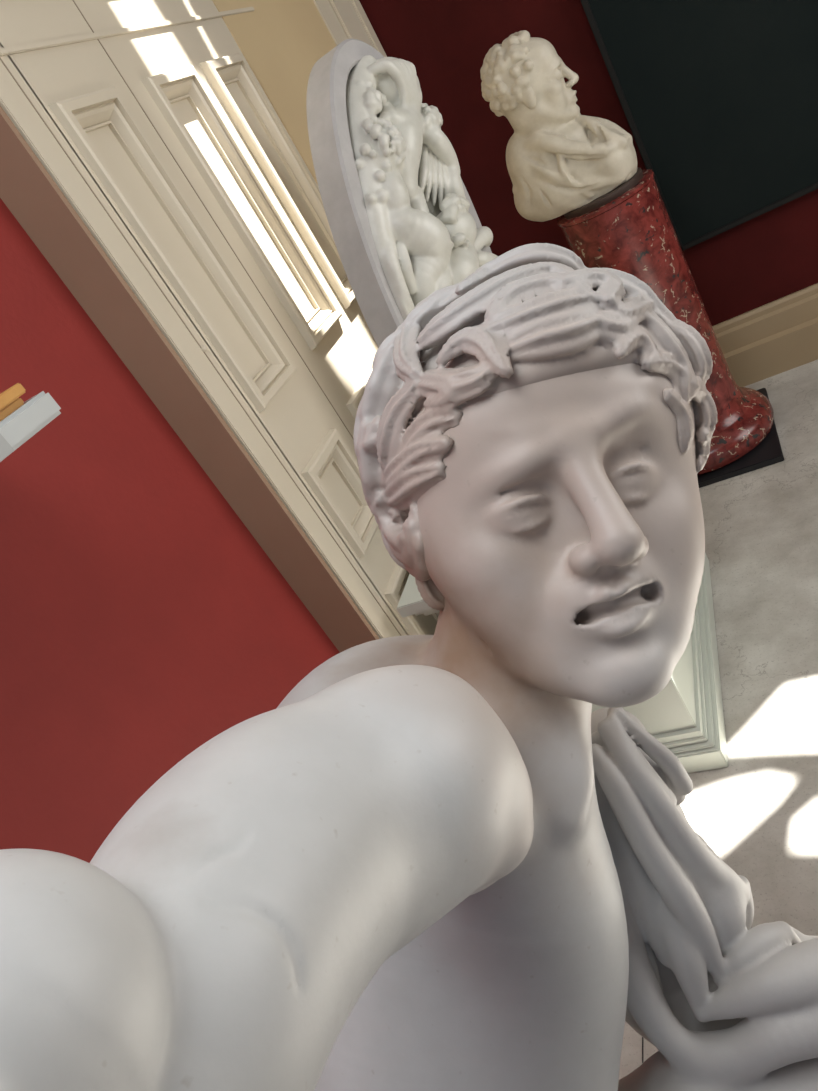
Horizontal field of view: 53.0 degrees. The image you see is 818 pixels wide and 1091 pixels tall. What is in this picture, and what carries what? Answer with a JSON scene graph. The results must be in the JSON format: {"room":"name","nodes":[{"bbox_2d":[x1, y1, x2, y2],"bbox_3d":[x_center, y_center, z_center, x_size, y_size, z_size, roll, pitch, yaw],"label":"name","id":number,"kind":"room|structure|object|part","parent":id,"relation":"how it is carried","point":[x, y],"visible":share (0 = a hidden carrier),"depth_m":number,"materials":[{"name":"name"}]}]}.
{"room":"sculpture gallery","nodes":[
{"label":"sculpture gallery","id":0,"kind":"room"},
{"bbox_2d":[0,198,339,862],"bbox_3d":[-0.980,-0.089,0.605,0.150,3.600,5.800,-19,28,27],"label":"wall","id":1,"kind":"structure","parent":0,"point":[142,621],"depth_m":1.30,"materials":[{"name":"red paint"}]},
{"bbox_2d":[0,391,60,461],"bbox_3d":[-0.603,0.088,0.797,0.200,0.094,0.770,-19,28,27],"label":"wall shelf","id":2,"kind":"object","parent":1,"relation":"attached to","point":[41,409],"visible":0.94,"depth_m":0.99,"materials":[{"name":"grey paint"}]},
{"bbox_2d":[0,383,24,420],"bbox_3d":[-0.597,-0.036,0.851,0.145,0.045,0.500,-19,28,27],"label":"wooden tray","id":3,"kind":"object","parent":2,"relation":"on","point":[10,401],"visible":1,"depth_m":1.00,"materials":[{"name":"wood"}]},
{"bbox_3d":[-0.590,-0.020,0.854,0.135,0.010,0.490,-19,28,27],"label":"board","id":4,"kind":"part","parent":3,"relation":"part of","materials":[{"name":"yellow wood"}]},
{"bbox_2d":[0,106,378,652],"bbox_3d":[-0.464,-0.327,1.448,0.118,2.750,0.012,-19,28,27],"label":"trim","id":5,"kind":"structure","parent":1,"relation":"attached to","point":[27,189],"depth_m":1.46,"materials":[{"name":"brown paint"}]},
{"bbox_2d":[0,0,406,638],"bbox_3d":[-0.230,-0.903,2.224,0.150,2.750,1.978,-19,28,27],"label":"door frame","id":6,"kind":"structure","parent":1,"relation":"in","point":[351,15],"depth_m":1.47,"materials":[{"name":"beige paint"}]},
{"bbox_2d":[0,0,438,635],"bbox_3d":[-0.172,-0.858,2.230,0.077,2.620,1.834,-19,28,27],"label":"door","id":7,"kind":"structure","parent":6,"relation":"attached to","point":[158,101],"depth_m":1.68,"materials":[{"name":"beige paint"}]},
{"bbox_3d":[-0.414,-0.542,1.537,0.030,0.605,0.193,-19,28,27],"label":"panel","id":8,"kind":"part","parent":7,"relation":"part of","materials":[{"name":"beige paint"}]},
{"bbox_3d":[-0.342,-0.724,1.784,0.030,0.605,0.202,-19,28,27],"label":"panel","id":9,"kind":"part","parent":7,"relation":"part of","materials":[{"name":"beige paint"}]},
{"bbox_3d":[-0.282,-0.875,1.989,0.030,0.605,0.202,-19,28,27],"label":"panel","id":10,"kind":"part","parent":7,"relation":"part of","materials":[{"name":"beige paint"}]},
{"bbox_3d":[-0.137,-0.114,1.771,0.030,0.227,0.193,-19,28,27],"label":"panel","id":11,"kind":"part","parent":7,"relation":"part of","materials":[{"name":"beige paint"}]},
{"bbox_3d":[-0.065,-0.296,2.018,0.030,0.227,0.202,-19,28,27],"label":"panel","id":12,"kind":"part","parent":7,"relation":"part of","materials":[{"name":"beige paint"}]},
{"bbox_3d":[0.118,0.280,1.986,0.030,0.600,0.193,-19,28,27],"label":"panel","id":13,"kind":"part","parent":7,"relation":"part of","materials":[{"name":"beige paint"}]},
{"bbox_3d":[0.033,-1.395,2.874,0.021,2.700,0.250,-19,28,27],"label":"architrave","id":14,"kind":"part","parent":6,"relation":"part of","materials":[{"name":"beige paint"}]},
{"bbox_2d":[212,0,336,184],"bbox_3d":[-0.098,-1.020,2.439,0.022,2.620,0.685,-19,28,27],"label":"wall","id":15,"kind":"structure","parent":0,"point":[281,41],"depth_m":2.13,"materials":[{"name":"beige paint"}]},
{"bbox_2d":[359,0,817,325],"bbox_3d":[1.297,-2.359,2.061,3.950,3.600,0.150,-19,28,27],"label":"wall","id":16,"kind":"structure","parent":0,"point":[771,256],"depth_m":2.87,"materials":[{"name":"red paint"}]},
{"bbox_2d":[580,0,817,250],"bbox_3d":[1.575,-2.173,1.993,2.551,1.922,0.040,-19,28,27],"label":"painting","id":17,"kind":"object","parent":16,"relation":"attached to","point":[718,99],"visible":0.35,"depth_m":2.67,"materials":[{"name":"fabric"}]},
{"bbox_2d":[712,283,817,386],"bbox_3d":[2.128,-1.038,2.662,3.480,0.262,0.050,-19,28,27],"label":"baseboard","id":18,"kind":"structure","parent":16,"relation":"attached to","point":[778,336],"depth_m":3.07,"materials":[{"name":"beige paint"}]},
{"bbox_2d":[619,360,817,1079],"bbox_3d":[1.529,0.719,0.591,4.000,0.100,6.000,-19,28,27],"label":"floor","id":19,"kind":"structure","parent":0,"point":[758,813],"depth_m":2.00,"materials":[{"name":"stone"}]},
{"bbox_2d":[0,243,817,1090],"bbox_3d":[0.104,0.602,0.691,0.827,1.403,0.930,-19,28,27],"label":"marble statue","id":20,"kind":"object","parent":19,"relation":"on","point":[432,865],"visible":1,"depth_m":0.50,"materials":[{"name":"stone"}]},
{"bbox_2d":[591,707,817,1090],"bbox_3d":[0.215,0.464,0.705,0.549,0.599,0.289,-32,25,2],"label":"drapery","id":21,"kind":"object","parent":20,"relation":"hanging from","point":[725,1003],"depth_m":0.63,"materials":[{"name":"stone"}]},
{"bbox_2d":[396,553,728,772],"bbox_3d":[0.434,0.089,2.081,0.459,0.700,0.842,-19,28,27],"label":"pedestal","id":22,"kind":"object","parent":19,"relation":"on","point":[687,716],"visible":0.23,"depth_m":1.86,"materials":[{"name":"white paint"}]},
{"bbox_2d":[306,39,497,347],"bbox_3d":[0.075,-0.629,1.834,0.157,0.954,0.502,-10,33,40],"label":"sculpture","id":23,"kind":"object","parent":22,"relation":"on","point":[405,225],"visible":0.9,"depth_m":1.69,"materials":[{"name":"stone"}]},
{"bbox_3d":[0.577,0.281,2.219,0.439,0.050,0.762,-19,28,27],"label":"moulding","id":24,"kind":"part","parent":22,"relation":"part of","materials":[{"name":"green paint"}]},
{"bbox_2d":[557,167,783,487],"bbox_3d":[0.838,-0.732,2.763,0.485,0.985,0.520,-19,28,27],"label":"pedestal column","id":25,"kind":"structure","parent":19,"relation":"on","point":[628,228],"depth_m":2.57,"materials":[{"name":"red stone"}]},
{"bbox_2d":[480,30,636,221],"bbox_3d":[0.421,-1.282,2.473,0.394,0.508,0.261,-19,28,27],"label":"bust","id":26,"kind":"object","parent":25,"relation":"on","point":[560,159],"visible":1,"depth_m":2.42,"materials":[{"name":"stone"}]},
{"bbox_3d":[1.032,-0.437,2.924,0.480,0.165,0.480,-19,28,27],"label":"moulding","id":27,"kind":"part","parent":25,"relation":"part of","materials":[{"name":"red stone"}]}
]}

